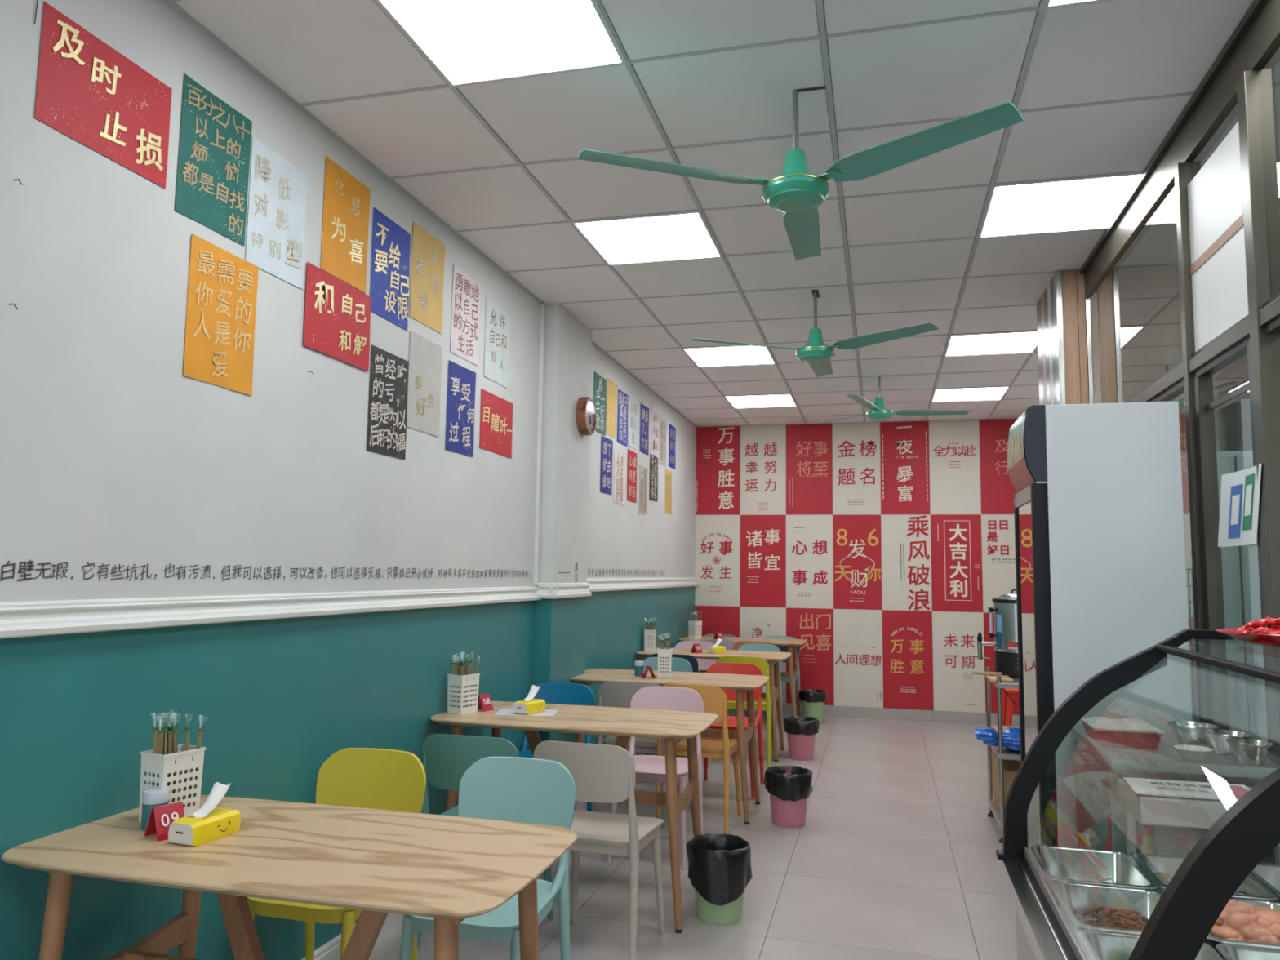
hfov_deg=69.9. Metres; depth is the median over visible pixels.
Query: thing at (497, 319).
sheet
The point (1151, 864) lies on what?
pan
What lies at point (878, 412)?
ceiling fan
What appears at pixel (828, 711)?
baseboard
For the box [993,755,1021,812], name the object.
cardboard box
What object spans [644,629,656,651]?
holder
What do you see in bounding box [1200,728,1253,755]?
metal bowl
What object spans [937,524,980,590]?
print
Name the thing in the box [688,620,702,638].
holder
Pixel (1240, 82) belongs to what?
window
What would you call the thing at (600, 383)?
sheet
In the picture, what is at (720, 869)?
waste bin
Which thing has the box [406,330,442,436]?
sheet
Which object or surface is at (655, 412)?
sheet
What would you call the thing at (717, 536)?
poster
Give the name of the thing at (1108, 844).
sauce bottle
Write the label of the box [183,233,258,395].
wall poster
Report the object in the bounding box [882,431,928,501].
print
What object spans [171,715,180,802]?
chopsticks
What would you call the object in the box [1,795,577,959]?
dining table
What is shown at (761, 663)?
dining chair
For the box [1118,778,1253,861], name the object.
box
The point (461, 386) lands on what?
sheet
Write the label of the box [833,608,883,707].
poster
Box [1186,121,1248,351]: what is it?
window pane
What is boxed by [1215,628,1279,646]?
plate
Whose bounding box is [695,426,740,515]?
poster
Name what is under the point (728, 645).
dining chair
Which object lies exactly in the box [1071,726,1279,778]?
countertop
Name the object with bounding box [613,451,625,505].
sheet
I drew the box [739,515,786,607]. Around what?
poster
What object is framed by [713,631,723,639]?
number sign
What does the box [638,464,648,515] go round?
sheet
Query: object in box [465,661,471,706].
chopsticks
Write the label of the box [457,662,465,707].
chopsticks
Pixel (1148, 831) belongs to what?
sauce bottle
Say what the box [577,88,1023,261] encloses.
ceiling fan
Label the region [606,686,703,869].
dining chair
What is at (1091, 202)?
recessed light
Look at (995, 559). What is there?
print
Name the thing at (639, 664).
pot
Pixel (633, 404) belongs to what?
sheet
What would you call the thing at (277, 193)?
sheet
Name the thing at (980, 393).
recessed light
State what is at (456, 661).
chopsticks
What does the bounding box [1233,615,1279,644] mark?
food portion
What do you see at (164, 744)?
chopsticks
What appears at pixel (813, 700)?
waste bin
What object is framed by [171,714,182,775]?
chopsticks
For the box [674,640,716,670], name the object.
dining chair
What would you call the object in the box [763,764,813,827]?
waste bin
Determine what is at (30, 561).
lettering
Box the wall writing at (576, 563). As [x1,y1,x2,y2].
[557,563,577,582]
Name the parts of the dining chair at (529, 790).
leg, leg, seat frame, seat, leg, backrest, leg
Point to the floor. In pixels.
(893, 856)
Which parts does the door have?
door, handle, door, handle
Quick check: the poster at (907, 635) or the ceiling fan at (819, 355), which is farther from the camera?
the poster at (907, 635)
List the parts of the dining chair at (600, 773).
leg, backrest, seat frame, seat, leg, leg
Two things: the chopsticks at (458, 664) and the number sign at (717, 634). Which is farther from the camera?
the number sign at (717, 634)
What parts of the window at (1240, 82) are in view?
pane, panel, post, sash rail, panel, post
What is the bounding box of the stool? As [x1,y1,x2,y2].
[1001,688,1018,726]
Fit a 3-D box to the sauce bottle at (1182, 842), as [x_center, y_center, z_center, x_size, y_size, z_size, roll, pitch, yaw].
[1.468,1.095,2.471,0.072,0.260,0.072,-1,-6,15]
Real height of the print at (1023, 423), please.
0.062 m
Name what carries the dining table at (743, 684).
on the floor
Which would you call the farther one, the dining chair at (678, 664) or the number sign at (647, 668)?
the dining chair at (678, 664)
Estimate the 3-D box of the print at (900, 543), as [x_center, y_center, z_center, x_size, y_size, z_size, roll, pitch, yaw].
[2.656,0.830,9.272,0.036,0.381,0.001,-1,-6,15]
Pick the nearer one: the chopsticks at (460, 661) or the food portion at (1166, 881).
the food portion at (1166, 881)
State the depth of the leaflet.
4.14 m
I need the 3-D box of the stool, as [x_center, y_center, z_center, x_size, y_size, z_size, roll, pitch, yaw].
[2.821,1.833,6.652,0.416,0.632,0.416,-1,-6,15]
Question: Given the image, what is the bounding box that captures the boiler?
[968,588,1018,678]
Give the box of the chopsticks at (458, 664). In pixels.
[457,663,459,702]
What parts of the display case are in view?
sill, arch frame, arch frame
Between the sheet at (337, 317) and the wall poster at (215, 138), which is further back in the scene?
the sheet at (337, 317)
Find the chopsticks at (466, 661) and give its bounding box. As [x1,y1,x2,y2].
[463,653,468,706]
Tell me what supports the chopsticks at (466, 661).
in the holder at (460, 680)
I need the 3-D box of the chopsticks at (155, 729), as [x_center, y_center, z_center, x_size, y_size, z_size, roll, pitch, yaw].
[-1.230,0.724,2.315,0.034,0.268,0.017,0,-6,6]
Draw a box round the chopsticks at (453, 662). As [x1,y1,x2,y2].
[451,662,453,706]
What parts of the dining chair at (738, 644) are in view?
backrest, leg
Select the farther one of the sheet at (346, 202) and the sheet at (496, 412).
the sheet at (496, 412)
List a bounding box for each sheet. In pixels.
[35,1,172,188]
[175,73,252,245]
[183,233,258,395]
[245,136,308,288]
[303,262,371,371]
[320,155,370,293]
[366,344,408,459]
[369,207,410,330]
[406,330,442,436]
[409,222,445,333]
[445,360,475,457]
[450,265,480,365]
[480,388,513,457]
[484,297,510,388]
[593,371,606,435]
[600,435,613,494]
[605,377,617,438]
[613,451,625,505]
[617,388,628,446]
[626,448,636,502]
[628,395,638,449]
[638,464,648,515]
[640,403,648,455]
[649,453,657,502]
[651,404,659,457]
[659,417,666,466]
[665,469,671,515]
[668,423,675,469]
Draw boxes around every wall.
[0,0,696,959]
[697,417,1019,719]
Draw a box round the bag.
[972,726,1020,751]
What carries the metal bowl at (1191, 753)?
on the shelf at (1166, 758)
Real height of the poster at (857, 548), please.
0.964 m
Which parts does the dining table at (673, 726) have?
leg, leg, leg, under rail, rail, leg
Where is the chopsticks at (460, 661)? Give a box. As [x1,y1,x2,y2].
[458,660,462,697]
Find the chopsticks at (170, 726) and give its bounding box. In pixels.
[166,712,176,784]
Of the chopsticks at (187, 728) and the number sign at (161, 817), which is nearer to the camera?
the number sign at (161, 817)
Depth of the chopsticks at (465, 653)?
4.20 m
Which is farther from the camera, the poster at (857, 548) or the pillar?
the poster at (857, 548)
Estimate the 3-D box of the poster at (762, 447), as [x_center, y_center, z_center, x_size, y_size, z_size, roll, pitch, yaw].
[1.305,-0.107,9.729,0.481,0.953,0.005,-1,-6,15]
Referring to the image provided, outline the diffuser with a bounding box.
[1048,0,1086,4]
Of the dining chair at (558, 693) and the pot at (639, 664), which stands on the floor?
the dining chair at (558, 693)
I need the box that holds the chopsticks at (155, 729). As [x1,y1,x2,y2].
[151,716,159,786]
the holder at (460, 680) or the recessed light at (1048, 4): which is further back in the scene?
the holder at (460, 680)
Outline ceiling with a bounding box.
[164,0,1279,426]
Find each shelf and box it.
[985,675,1018,688]
[988,799,1003,829]
[990,745,1020,759]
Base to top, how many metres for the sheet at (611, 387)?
0.414 m
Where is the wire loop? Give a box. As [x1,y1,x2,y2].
[34,0,38,24]
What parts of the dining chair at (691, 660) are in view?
backrest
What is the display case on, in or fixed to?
on the floor
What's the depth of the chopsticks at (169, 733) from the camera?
2.34 m
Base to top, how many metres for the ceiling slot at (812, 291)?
0.006 m
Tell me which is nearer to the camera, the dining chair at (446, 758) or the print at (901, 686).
the dining chair at (446, 758)
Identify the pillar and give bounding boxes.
[533,302,591,742]
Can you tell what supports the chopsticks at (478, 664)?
in the holder at (460, 680)
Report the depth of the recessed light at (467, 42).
2.72 m
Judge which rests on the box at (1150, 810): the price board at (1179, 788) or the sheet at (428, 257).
the price board at (1179, 788)
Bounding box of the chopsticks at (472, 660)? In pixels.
[467,659,473,706]
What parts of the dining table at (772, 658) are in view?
leg, rail, leg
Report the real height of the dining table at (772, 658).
0.785 m
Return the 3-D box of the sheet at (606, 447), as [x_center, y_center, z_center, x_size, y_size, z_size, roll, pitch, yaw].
[-0.242,-0.103,6.665,0.004,0.409,0.292,-1,-6,15]
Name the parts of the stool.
leg, leg, seat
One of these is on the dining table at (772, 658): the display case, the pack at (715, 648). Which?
the pack at (715, 648)
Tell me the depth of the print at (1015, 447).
3.29 m
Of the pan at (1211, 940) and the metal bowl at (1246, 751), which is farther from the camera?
the metal bowl at (1246, 751)
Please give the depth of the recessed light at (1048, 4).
2.52 m
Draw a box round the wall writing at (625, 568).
[587,568,662,576]
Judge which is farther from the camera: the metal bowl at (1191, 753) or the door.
the door
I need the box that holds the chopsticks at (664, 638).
[662,638,664,672]
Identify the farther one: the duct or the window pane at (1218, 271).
the duct
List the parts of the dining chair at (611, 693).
leg, backrest, seat, seat frame, leg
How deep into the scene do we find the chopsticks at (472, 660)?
4.20 m
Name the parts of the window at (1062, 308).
panel, panel, panel, panel, panel, panel, wood panel, wood panel, wood panel, wood panel, wood panel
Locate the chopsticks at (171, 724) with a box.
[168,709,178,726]
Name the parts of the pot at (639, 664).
lid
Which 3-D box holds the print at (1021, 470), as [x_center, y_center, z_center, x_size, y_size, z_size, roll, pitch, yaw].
[1.370,-0.016,3.299,0.031,0.088,0.416,-1,-6,15]
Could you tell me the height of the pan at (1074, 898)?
0.085 m
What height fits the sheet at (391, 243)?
0.422 m
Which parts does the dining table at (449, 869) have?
leg, rail, leg, leg, under rail, rail, leg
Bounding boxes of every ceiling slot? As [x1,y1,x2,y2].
[796,85,826,92]
[811,289,819,297]
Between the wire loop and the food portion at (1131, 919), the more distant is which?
the wire loop
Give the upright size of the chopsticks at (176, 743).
0.256 m
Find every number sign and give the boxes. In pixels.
[144,801,184,841]
[474,693,493,711]
[640,665,655,678]
[690,644,702,653]
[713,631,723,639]
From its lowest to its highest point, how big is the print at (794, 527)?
0.711 m
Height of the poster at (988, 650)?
0.972 m
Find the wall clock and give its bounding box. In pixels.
[576,396,596,435]
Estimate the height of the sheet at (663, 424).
0.428 m
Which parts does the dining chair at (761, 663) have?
leg, backrest, seat frame, seat, leg, leg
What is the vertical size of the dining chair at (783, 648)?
0.808 m
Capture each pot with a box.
[140,787,169,831]
[634,660,644,675]
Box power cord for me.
[1002,688,1019,705]
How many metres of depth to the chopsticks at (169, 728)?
2.36 m
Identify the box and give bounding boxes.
[991,724,1019,795]
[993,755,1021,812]
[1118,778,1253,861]
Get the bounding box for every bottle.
[1101,813,1126,853]
[1135,832,1142,868]
[1141,824,1157,853]
[1175,834,1189,856]
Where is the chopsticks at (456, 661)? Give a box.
[455,661,458,707]
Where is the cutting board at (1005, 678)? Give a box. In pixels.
[972,671,1013,682]
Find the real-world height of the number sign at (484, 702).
0.071 m
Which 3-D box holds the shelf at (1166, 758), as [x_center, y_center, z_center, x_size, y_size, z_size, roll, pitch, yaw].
[1.516,1.242,2.602,0.415,0.955,0.535,-1,-6,15]
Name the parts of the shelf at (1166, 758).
leg, leg, leg, leg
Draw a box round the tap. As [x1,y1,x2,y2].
[977,632,995,659]
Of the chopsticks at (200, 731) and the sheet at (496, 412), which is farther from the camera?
the sheet at (496, 412)
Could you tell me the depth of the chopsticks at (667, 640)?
5.72 m
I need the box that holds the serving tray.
[1080,715,1164,750]
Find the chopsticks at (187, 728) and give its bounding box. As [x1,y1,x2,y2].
[182,713,193,808]
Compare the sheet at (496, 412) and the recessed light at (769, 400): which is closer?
the sheet at (496, 412)
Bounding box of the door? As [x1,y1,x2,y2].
[1180,450,1268,779]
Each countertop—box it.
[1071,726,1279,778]
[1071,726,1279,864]
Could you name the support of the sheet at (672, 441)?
attached to the wall at (113, 455)
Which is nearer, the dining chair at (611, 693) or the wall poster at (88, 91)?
the wall poster at (88, 91)
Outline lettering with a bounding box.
[0,560,529,581]
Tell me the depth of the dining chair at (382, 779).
3.12 m
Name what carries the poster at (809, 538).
attached to the wall at (1004, 418)
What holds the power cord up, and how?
hanging from the rack
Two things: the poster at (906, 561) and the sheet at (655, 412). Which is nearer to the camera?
the sheet at (655, 412)
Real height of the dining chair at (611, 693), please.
0.808 m
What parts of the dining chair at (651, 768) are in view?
leg, leg, seat, seat frame, backrest, leg, leg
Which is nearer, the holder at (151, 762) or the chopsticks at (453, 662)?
the holder at (151, 762)
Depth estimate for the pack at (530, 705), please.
4.15 m
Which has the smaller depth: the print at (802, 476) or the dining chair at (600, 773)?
the dining chair at (600, 773)
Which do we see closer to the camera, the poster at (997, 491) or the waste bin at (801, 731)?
the waste bin at (801, 731)
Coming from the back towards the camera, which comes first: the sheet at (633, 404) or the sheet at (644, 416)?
the sheet at (644, 416)
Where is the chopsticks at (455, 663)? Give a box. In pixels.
[453,662,457,706]
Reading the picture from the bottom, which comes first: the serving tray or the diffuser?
the serving tray
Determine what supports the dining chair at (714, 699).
on the floor
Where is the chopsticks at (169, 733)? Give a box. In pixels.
[164,717,174,803]
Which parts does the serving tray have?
lid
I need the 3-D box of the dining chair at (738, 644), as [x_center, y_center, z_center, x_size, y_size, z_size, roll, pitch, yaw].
[1.106,1.924,8.700,0.424,0.808,0.483,-1,-6,15]
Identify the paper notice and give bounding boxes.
[1217,463,1261,546]
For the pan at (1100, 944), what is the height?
0.085 m
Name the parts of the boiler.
wooden handle, sight glass, tank, lid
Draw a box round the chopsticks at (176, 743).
[173,718,180,802]
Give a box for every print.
[696,449,711,511]
[789,475,826,506]
[794,527,810,595]
[847,499,865,502]
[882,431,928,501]
[899,686,915,693]
[900,542,904,581]
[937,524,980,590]
[947,443,960,467]
[991,559,1015,562]
[1007,424,1024,469]
[1008,406,1030,440]
[1008,456,1035,492]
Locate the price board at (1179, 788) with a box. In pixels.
[1123,777,1249,800]
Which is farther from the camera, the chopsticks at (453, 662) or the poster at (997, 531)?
the poster at (997, 531)
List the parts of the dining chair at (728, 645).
backrest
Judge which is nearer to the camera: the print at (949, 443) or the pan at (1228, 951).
the pan at (1228, 951)
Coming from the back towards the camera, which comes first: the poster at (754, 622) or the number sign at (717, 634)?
the poster at (754, 622)
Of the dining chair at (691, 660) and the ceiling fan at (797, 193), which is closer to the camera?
the ceiling fan at (797, 193)
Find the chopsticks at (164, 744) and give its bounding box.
[160,713,169,755]
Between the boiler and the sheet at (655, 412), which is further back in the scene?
the sheet at (655, 412)
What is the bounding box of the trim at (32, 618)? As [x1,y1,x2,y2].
[0,577,697,638]
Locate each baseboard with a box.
[301,751,635,959]
[745,703,1019,726]
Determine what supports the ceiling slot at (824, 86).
attached to the ceiling
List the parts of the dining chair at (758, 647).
leg, backrest, seat, leg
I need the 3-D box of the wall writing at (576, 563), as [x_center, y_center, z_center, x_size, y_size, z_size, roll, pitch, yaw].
[-0.434,0.558,5.528,0.001,0.125,0.369,-1,-6,15]
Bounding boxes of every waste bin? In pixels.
[685,833,752,924]
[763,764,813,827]
[783,715,819,759]
[798,688,826,724]
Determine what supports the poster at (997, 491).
attached to the wall at (1004, 418)
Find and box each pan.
[1031,844,1157,907]
[1051,880,1163,959]
[1078,928,1223,959]
[1132,853,1278,900]
[1204,897,1279,959]
[1214,943,1279,959]
[1249,862,1279,902]
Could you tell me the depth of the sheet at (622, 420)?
7.09 m
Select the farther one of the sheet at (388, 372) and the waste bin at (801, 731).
the waste bin at (801, 731)
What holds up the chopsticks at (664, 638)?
in the holder at (664, 652)
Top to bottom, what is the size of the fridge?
2.012 m
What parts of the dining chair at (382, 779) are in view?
leg, seat, seat frame, leg, leg, backrest, leg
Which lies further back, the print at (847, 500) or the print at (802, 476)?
the print at (802, 476)
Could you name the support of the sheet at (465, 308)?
attached to the wall at (113, 455)
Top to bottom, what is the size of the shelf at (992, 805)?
0.028 m
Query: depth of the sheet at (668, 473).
8.61 m
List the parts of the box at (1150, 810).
casing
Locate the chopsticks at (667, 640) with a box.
[666,640,669,672]
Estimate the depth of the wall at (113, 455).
2.73 m
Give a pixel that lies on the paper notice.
(1240, 490)
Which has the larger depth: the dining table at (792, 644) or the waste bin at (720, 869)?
the dining table at (792, 644)
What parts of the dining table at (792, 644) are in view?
leg, rail, leg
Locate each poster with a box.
[694,515,740,606]
[694,605,739,636]
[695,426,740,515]
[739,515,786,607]
[739,606,786,702]
[740,425,786,515]
[786,423,832,515]
[786,515,833,608]
[786,608,834,705]
[832,422,880,514]
[832,515,881,609]
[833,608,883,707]
[880,421,930,514]
[880,514,932,611]
[882,609,933,710]
[928,419,981,514]
[930,514,982,612]
[932,611,985,712]
[978,418,1017,514]
[981,514,1016,612]
[983,612,1019,715]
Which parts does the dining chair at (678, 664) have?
backrest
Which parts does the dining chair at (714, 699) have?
leg, backrest, seat, seat frame, leg, leg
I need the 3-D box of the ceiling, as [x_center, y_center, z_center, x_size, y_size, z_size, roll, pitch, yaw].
[1.531,-1.254,3.385,5.428,0.063,12.631,-1,-6,15]
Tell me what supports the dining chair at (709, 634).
on the floor
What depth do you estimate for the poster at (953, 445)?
9.24 m
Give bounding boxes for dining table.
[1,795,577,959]
[430,701,718,933]
[570,668,769,824]
[635,647,791,761]
[679,635,806,715]
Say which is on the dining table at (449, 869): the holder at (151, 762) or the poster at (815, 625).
the holder at (151, 762)
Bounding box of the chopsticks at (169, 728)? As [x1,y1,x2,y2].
[166,714,177,754]
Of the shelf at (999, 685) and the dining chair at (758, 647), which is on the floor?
the dining chair at (758, 647)
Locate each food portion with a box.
[1065,875,1111,881]
[1080,905,1148,930]
[1151,871,1244,894]
[1209,899,1279,944]
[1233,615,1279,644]
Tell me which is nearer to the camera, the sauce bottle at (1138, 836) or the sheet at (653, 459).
the sauce bottle at (1138, 836)
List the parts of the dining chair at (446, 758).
leg, seat, backrest, leg, leg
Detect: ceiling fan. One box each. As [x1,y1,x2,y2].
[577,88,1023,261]
[690,292,938,377]
[814,376,970,423]
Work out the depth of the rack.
5.04 m
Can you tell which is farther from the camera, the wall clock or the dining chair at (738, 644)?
the dining chair at (738, 644)
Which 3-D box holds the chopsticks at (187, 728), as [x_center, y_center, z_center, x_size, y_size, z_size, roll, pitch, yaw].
[-1.178,0.737,2.377,0.016,0.257,0.034,5,-7,-38]
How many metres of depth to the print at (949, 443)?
9.24 m
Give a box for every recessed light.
[374,0,626,87]
[570,210,723,266]
[681,344,776,367]
[724,394,797,408]
[930,386,1010,402]
[943,330,1037,356]
[977,172,1142,238]
[1042,0,1116,9]
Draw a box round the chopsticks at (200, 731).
[186,715,208,806]
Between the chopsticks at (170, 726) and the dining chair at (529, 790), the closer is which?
the chopsticks at (170, 726)
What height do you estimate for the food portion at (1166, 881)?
0.067 m
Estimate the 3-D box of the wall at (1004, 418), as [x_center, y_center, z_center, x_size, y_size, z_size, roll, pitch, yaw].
[2.390,0.883,9.421,3.978,3.060,0.150,-1,-6,15]
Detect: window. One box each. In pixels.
[1036,263,1252,451]
[1080,0,1279,863]
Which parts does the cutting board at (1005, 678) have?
wooden handle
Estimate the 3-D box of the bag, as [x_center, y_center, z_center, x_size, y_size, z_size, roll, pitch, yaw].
[2.088,1.449,5.140,0.428,0.122,0.252,-1,-6,15]
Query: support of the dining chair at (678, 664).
on the floor
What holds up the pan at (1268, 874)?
in the display case
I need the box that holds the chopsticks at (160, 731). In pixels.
[155,715,168,786]
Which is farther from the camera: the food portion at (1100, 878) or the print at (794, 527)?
the print at (794, 527)
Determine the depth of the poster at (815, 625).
9.41 m
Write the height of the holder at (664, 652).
0.173 m
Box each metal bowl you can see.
[1165,720,1218,743]
[1173,744,1213,761]
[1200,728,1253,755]
[1225,737,1274,765]
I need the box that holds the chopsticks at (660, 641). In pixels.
[659,640,662,672]
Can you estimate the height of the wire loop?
0.101 m
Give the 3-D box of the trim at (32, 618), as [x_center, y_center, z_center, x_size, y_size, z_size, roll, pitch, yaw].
[-0.905,0.483,3.870,0.134,0.123,12.284,-1,-6,15]
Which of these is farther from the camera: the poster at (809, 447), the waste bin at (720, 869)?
the poster at (809, 447)
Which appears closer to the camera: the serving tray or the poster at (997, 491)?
the serving tray
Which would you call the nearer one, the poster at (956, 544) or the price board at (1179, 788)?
the price board at (1179, 788)
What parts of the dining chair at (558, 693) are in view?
leg, seat, backrest, leg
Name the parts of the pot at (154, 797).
lid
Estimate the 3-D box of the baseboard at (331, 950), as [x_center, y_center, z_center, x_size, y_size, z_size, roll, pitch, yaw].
[-0.929,1.750,3.744,0.121,0.100,12.284,-1,-6,15]
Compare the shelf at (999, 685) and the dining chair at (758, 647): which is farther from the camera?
the dining chair at (758, 647)
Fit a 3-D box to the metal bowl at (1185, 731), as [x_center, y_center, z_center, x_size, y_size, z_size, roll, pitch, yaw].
[1.635,0.749,2.713,0.135,0.050,0.135,-1,-6,15]
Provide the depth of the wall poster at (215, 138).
2.75 m
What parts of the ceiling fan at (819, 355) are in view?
blade, rod, blade, blade arm, blade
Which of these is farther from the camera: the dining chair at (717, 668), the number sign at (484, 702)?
the dining chair at (717, 668)
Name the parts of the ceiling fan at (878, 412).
blade, blade, rod, blade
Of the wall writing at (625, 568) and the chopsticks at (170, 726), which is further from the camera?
the wall writing at (625, 568)
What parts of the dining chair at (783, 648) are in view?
backrest, seat frame, seat, leg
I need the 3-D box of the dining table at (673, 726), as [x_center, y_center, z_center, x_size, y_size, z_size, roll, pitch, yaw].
[-0.287,1.448,4.072,1.214,0.785,0.634,-1,-6,15]
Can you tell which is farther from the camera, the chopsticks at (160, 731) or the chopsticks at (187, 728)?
the chopsticks at (187, 728)
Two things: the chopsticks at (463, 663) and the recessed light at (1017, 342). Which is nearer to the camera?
the chopsticks at (463, 663)
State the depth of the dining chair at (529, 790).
2.99 m
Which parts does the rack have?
post, post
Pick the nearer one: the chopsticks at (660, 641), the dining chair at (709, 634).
the chopsticks at (660, 641)
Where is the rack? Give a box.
[985,666,1020,843]
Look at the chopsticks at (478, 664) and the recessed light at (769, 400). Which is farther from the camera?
the recessed light at (769, 400)
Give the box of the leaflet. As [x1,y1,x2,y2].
[493,708,559,716]
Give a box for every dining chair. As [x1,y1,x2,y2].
[246,747,426,959]
[399,756,576,959]
[416,733,552,959]
[518,682,595,811]
[533,740,665,959]
[595,680,677,828]
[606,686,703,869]
[635,657,692,755]
[645,653,698,755]
[655,684,741,834]
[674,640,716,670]
[698,640,745,716]
[703,662,764,799]
[704,633,735,636]
[715,656,773,766]
[730,644,782,725]
[733,640,777,723]
[755,635,800,718]
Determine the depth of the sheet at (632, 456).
7.34 m
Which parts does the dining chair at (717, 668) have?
leg, seat frame, seat, backrest, leg, leg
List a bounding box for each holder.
[138,743,205,822]
[447,671,479,715]
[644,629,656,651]
[657,647,672,677]
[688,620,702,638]
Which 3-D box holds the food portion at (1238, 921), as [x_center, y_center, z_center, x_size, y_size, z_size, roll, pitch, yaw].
[1.240,0.925,1.869,0.207,0.108,0.261,-1,-6,15]
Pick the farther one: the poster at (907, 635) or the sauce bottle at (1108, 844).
the poster at (907, 635)
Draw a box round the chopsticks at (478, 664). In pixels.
[470,662,479,706]
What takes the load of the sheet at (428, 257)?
attached to the wall at (113, 455)
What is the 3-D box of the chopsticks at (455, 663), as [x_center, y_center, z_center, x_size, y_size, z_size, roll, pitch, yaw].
[-0.833,0.917,4.126,0.036,0.259,0.022,4,-7,-28]
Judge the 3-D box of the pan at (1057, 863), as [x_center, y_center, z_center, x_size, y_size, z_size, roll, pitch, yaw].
[1.089,0.973,2.215,0.234,0.085,0.287,-1,-6,15]
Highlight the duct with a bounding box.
[533,303,545,585]
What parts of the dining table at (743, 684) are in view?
leg, leg, rail, leg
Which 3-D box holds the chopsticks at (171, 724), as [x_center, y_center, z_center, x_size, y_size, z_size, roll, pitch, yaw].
[-1.217,0.731,2.377,0.034,0.267,0.015,-4,-7,39]
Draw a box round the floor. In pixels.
[368,712,1019,959]
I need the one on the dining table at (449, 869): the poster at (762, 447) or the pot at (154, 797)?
the pot at (154, 797)
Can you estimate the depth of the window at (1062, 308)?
4.61 m
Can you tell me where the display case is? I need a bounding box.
[995,629,1279,959]
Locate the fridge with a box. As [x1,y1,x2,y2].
[1007,401,1198,866]
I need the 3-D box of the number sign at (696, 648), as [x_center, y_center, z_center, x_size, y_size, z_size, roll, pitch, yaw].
[0.461,1.368,7.448,0.067,0.071,0.076,6,-8,-41]
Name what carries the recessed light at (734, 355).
in the ceiling
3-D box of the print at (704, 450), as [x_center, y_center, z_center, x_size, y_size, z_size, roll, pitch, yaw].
[0.688,0.004,9.877,0.151,0.667,0.001,-1,-6,15]
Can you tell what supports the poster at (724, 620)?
attached to the wall at (1004, 418)
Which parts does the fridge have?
trim, door glass, door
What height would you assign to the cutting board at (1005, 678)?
0.040 m
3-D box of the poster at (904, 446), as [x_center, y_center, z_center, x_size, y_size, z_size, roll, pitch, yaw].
[2.705,-0.124,9.361,0.481,0.953,0.005,-1,-6,15]
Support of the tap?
on the boiler
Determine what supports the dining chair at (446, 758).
on the floor
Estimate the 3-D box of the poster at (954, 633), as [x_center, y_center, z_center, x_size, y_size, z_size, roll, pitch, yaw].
[3.144,1.792,9.046,0.481,0.972,0.005,-1,-6,15]
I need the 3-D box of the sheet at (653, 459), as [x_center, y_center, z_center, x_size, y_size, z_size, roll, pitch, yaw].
[0.122,-0.018,8.049,0.004,0.408,0.293,-1,-6,15]
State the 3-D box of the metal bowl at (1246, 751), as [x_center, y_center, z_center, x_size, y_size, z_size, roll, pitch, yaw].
[1.601,0.715,2.403,0.108,0.055,0.108,-1,-6,15]
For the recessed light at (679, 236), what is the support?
in the ceiling
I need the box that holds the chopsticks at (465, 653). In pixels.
[463,653,471,707]
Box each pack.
[168,782,240,845]
[513,684,546,714]
[706,637,725,653]
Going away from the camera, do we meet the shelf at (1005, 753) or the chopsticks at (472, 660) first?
the chopsticks at (472, 660)
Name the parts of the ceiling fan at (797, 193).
blade, blade arm, rod, blade, blade arm, blade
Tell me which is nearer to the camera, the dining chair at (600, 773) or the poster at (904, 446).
the dining chair at (600, 773)
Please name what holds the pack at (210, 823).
on the dining table at (449, 869)
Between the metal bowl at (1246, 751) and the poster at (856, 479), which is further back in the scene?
the poster at (856, 479)

